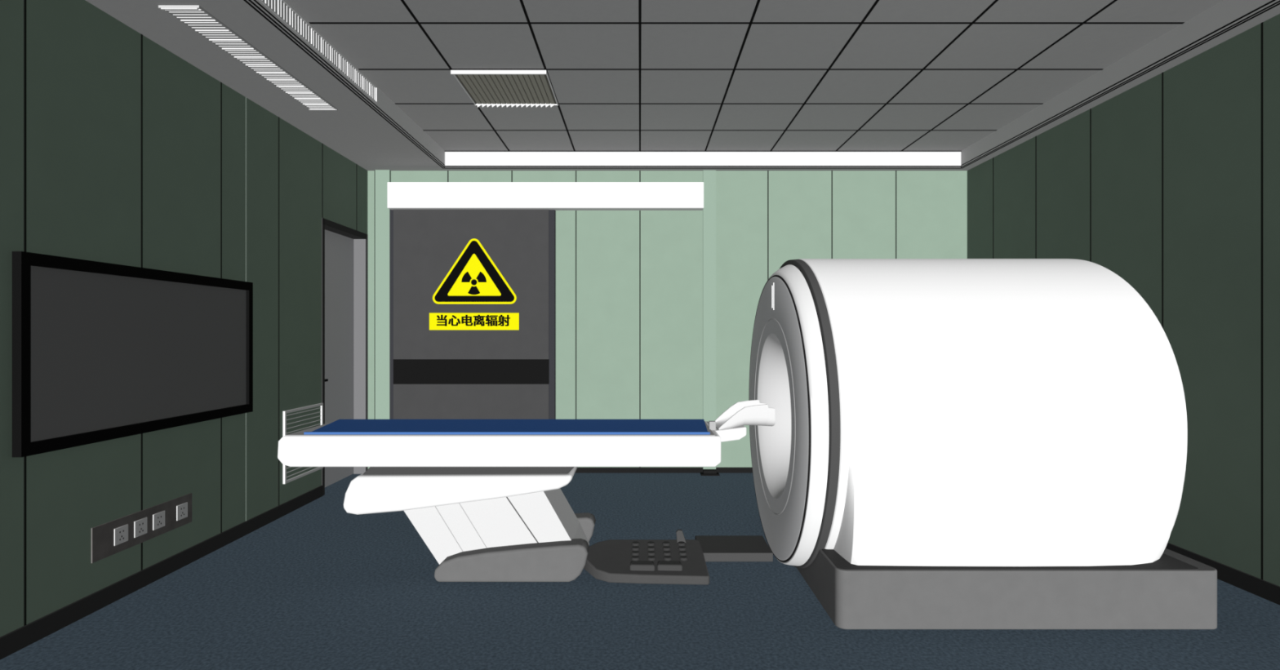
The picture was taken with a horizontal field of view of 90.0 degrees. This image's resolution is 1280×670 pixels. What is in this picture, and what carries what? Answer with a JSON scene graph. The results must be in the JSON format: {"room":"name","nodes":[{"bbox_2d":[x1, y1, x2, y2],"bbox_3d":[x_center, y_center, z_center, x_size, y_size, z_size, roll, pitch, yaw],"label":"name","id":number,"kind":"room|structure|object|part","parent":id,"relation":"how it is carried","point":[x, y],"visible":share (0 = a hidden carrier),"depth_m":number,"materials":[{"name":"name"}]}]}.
{"room":"radiology room","nodes":[
{"label":"radiology room","id":0,"kind":"room"},
{"bbox_2d":[0,0,367,636],"bbox_3d":[-2.627,-0.200,2.500,0.152,2.980,7.000,0,0,0],"label":"wall","id":1,"kind":"structure","parent":0,"point":[117,148],"depth_m":3.29,"materials":[{"name":"green paint"}]},
{"bbox_2d":[12,251,253,457],"bbox_3d":[-2.532,0.079,3.377,0.038,0.837,1.555,0,0,0],"label":"television","id":2,"kind":"object","parent":1,"relation":"attached to","point":[101,352],"visible":1,"depth_m":3.10,"materials":[{"name":"black plastic"}]},
{"bbox_2d":[91,493,191,563],"bbox_3d":[-2.547,0.980,3.308,0.012,0.164,0.664,0,0,0],"label":"panel","id":3,"kind":"object","parent":1,"relation":"attached to","point":[108,539],"visible":1,"depth_m":3.25,"materials":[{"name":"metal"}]},
{"bbox_2d":[114,524,128,546],"bbox_3d":[-2.545,0.980,3.139,0.005,0.082,0.082,0,0,0],"label":"socket","id":4,"kind":"object","parent":3,"relation":"attached to","point":[121,531],"depth_m":3.14,"materials":[{"name":"grey plastic"}]},
{"bbox_2d":[133,516,146,537],"bbox_3d":[-2.545,0.980,3.262,0.005,0.082,0.082,0,0,0],"label":"socket","id":5,"kind":"object","parent":3,"relation":"attached to","point":[140,522],"depth_m":3.26,"materials":[{"name":"grey plastic"}]},
{"bbox_2d":[152,510,164,530],"bbox_3d":[-2.545,0.980,3.386,0.005,0.082,0.082,0,0,0],"label":"socket","id":6,"kind":"object","parent":3,"relation":"attached to","point":[158,516],"depth_m":3.38,"materials":[{"name":"grey plastic"}]},
{"bbox_2d":[176,502,187,520],"bbox_3d":[-2.545,0.980,3.557,0.005,0.082,0.082,0,0,0],"label":"socket","id":7,"kind":"object","parent":3,"relation":"attached to","point":[181,507],"depth_m":3.56,"materials":[{"name":"grey plastic"}]},
{"bbox_2d":[0,485,323,659],"bbox_3d":[-2.547,1.248,2.066,0.012,0.085,6.132,0,0,0],"label":"baseboard","id":8,"kind":"structure","parent":1,"relation":"attached to","point":[20,638],"depth_m":3.22,"materials":[{"name":"black"}]},
{"bbox_2d":[283,403,323,484],"bbox_3d":[-2.545,0.805,4.850,0.016,0.520,0.550,0,0,0],"label":"air vent","id":9,"kind":"object","parent":1,"relation":"in","point":[300,419],"visible":0.46,"depth_m":4.80,"materials":[{"name":"white metal"}]},
{"bbox_2d":[321,217,368,495],"bbox_3d":[-2.622,0.175,5.559,0.153,2.230,0.852,0,0,0],"label":"door","id":10,"kind":"structure","parent":1,"relation":"in","point":[344,250],"depth_m":5.73,"materials":[{"name":"grey metal"}]},
{"bbox_2d":[251,0,444,166],"bbox_3d":[-1.789,-1.615,2.429,0.002,0.148,6.859,0,0,0],"label":"trim","id":11,"kind":"structure","parent":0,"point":[384,103],"depth_m":4.67,"materials":[{"name":"grey"}]},
{"bbox_2d":[0,472,1279,669],"bbox_3d":[0.207,1.340,2.575,6.020,0.100,7.150,0,0,0],"label":"floor","id":12,"kind":"structure","parent":0,"point":[321,585],"depth_m":2.88,"materials":[{"name":"blue plastic"}]},
{"bbox_2d":[277,400,775,584],"bbox_3d":[-0.586,0.839,3.649,2.686,0.903,0.702,0,0,0],"label":"table","id":13,"kind":"object","parent":12,"relation":"on","point":[486,498],"visible":1,"depth_m":3.40,"materials":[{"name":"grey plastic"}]},
{"bbox_3d":[-0.922,0.729,3.700,1.148,0.058,0.540,0,0,0],"label":"under frame","id":14,"kind":"part","parent":13,"relation":"part of","materials":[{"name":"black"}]},
{"bbox_3d":[-0.733,0.527,3.703,2.255,0.012,0.515,0,0,0],"label":"mattress","id":15,"kind":"part","parent":13,"relation":"part of","materials":[{"name":"blue plastic"}]},
{"bbox_3d":[0.548,1.265,3.800,0.417,0.050,0.320,0,0,0],"label":"floor rail","id":16,"kind":"part","parent":13,"relation":"part of","materials":[{"name":"black metal"}]},
{"bbox_2d":[700,469,719,475],"bbox_3d":[0.645,1.268,5.910,0.170,0.045,0.100,0,0,0],"label":"floor guide","id":17,"kind":"object","parent":12,"relation":"on","point":[705,472],"visible":1,"depth_m":5.88,"materials":[{"name":"black metal"}]},
{"bbox_2d":[748,258,1217,629],"bbox_3d":[1.655,0.429,3.700,1.791,1.728,1.800,0,0,0],"label":"scanner","id":18,"kind":"object","parent":12,"relation":"on","point":[952,443],"visible":0.98,"depth_m":2.85,"materials":[{"name":"white plastic"},{"name":"grey plastic"},{"name":"dark grey plastic"}]},
{"bbox_2d":[367,170,967,468],"bbox_3d":[0.257,-0.200,6.074,5.920,2.980,0.152,0,0,0],"label":"wall","id":19,"kind":"structure","parent":0,"point":[629,283],"depth_m":6.00,"materials":[{"name":"green paint"}]},
{"bbox_2d":[375,169,391,419],"bbox_3d":[-2.402,-0.125,5.985,0.135,2.830,0.030,0,0,0],"label":"trim","id":20,"kind":"structure","parent":19,"relation":"attached to","point":[383,177],"depth_m":5.97,"materials":[{"name":"green"}]},
{"bbox_2d":[389,208,555,419],"bbox_3d":[-1.558,0.040,5.963,1.535,2.500,0.074,0,0,0],"label":"door","id":21,"kind":"structure","parent":19,"relation":"in","point":[434,374],"depth_m":5.93,"materials":[{"name":"grey metal"}]},
{"bbox_2d":[429,312,519,329],"bbox_3d":[-1.534,-0.125,5.922,0.830,0.158,0.008,0,0,0],"label":"plate","id":22,"kind":"object","parent":21,"relation":"attached to","point":[437,321],"visible":1,"depth_m":5.92,"materials":[{"name":"yellow plastic"}]},
{"bbox_2d":[432,238,516,304],"bbox_3d":[-1.531,-0.589,5.920,0.777,0.606,0.012,0,0,0],"label":"warning sign","id":23,"kind":"object","parent":21,"relation":"attached to","point":[473,278],"visible":1,"depth_m":5.92,"materials":[{"name":"yellow plastic"}]},
{"bbox_2d":[386,182,703,210],"bbox_3d":[-0.866,-1.281,5.918,2.899,0.238,0.116,0,0,0],"label":"door track","id":24,"kind":"object","parent":19,"relation":"attached to","point":[557,196],"visible":1,"depth_m":5.86,"materials":[{"name":"white metal"}]},
{"bbox_2d":[575,467,752,472],"bbox_3d":[1.167,1.265,5.994,3.774,0.050,0.012,0,0,0],"label":"baseboard","id":25,"kind":"structure","parent":19,"relation":"attached to","point":[578,469],"depth_m":5.99,"materials":[{"name":"black metal"}]},
{"bbox_2d":[444,151,960,165],"bbox_3d":[0.577,-1.619,5.869,4.728,0.134,0.012,0,0,0],"label":"trim","id":26,"kind":"structure","parent":19,"relation":"attached to","point":[451,158],"depth_m":5.86,"materials":[{"name":"white paint"}]},
{"bbox_2d":[702,170,715,469],"bbox_3d":[0.650,-0.125,5.991,0.120,2.830,0.018,0,0,0],"label":"trim","id":27,"kind":"structure","parent":19,"relation":"attached to","point":[708,176],"depth_m":5.98,"materials":[{"name":"green"}]},
{"bbox_2d":[84,0,1279,170],"bbox_3d":[0.257,-1.655,2.575,5.920,0.230,7.150,0,0,0],"label":"ceiling","id":28,"kind":"structure","parent":0,"point":[624,75],"depth_m":3.90,"materials":[{"name":"grey tile"}]},
{"bbox_2d":[158,5,337,111],"bbox_3d":[-2.155,-1.532,3.675,0.190,0.016,1.370,0,0,0],"label":"ceiling vent","id":29,"kind":"object","parent":28,"relation":"in","point":[195,18],"visible":1,"depth_m":3.49,"materials":[{"name":"white metal"}]},
{"bbox_2d":[257,0,377,103],"bbox_3d":[-1.782,-1.621,3.515,0.012,0.106,1.630,0,0,0],"label":"ceiling vent","id":30,"kind":"object","parent":28,"relation":"in","point":[281,9],"visible":1,"depth_m":3.57,"materials":[{"name":"white metal"}]},
{"bbox_2d":[450,70,558,107],"bbox_3d":[-0.901,-1.671,4.378,0.608,0.033,0.605,0,0,0],"label":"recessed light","id":31,"kind":"object","parent":28,"relation":"in","point":[488,88],"visible":1,"depth_m":4.33,"materials":[{"name":"grey paint"}]},
{"bbox_2d":[967,13,1279,586],"bbox_3d":[3.141,-0.200,2.500,0.152,2.980,7.000,0,0,0],"label":"wall","id":32,"kind":"structure","parent":0,"point":[1169,184],"depth_m":3.52,"materials":[{"name":"green paint"}]},
{"bbox_2d":[243,0,1279,168],"bbox_3d":[0.577,-1.611,2.453,4.794,0.150,6.905,0,0,0],"label":"trim","id":33,"kind":"structure","parent":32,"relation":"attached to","point":[246,1],"depth_m":4.98,"materials":[{"name":"black metal"}]},
{"bbox_2d":[961,0,1279,166],"bbox_3d":[2.943,-1.615,2.429,0.002,0.148,6.859,0,0,0],"label":"trim","id":34,"kind":"structure","parent":32,"relation":"attached to","point":[1224,12],"depth_m":3.85,"materials":[{"name":"grey"}]},
{"bbox_2d":[1165,542,1279,604],"bbox_3d":[3.061,1.248,2.494,0.012,0.085,6.988,0,0,0],"label":"baseboard","id":35,"kind":"structure","parent":32,"relation":"attached to","point":[1268,591],"depth_m":3.26,"materials":[{"name":"black"}]}
]}

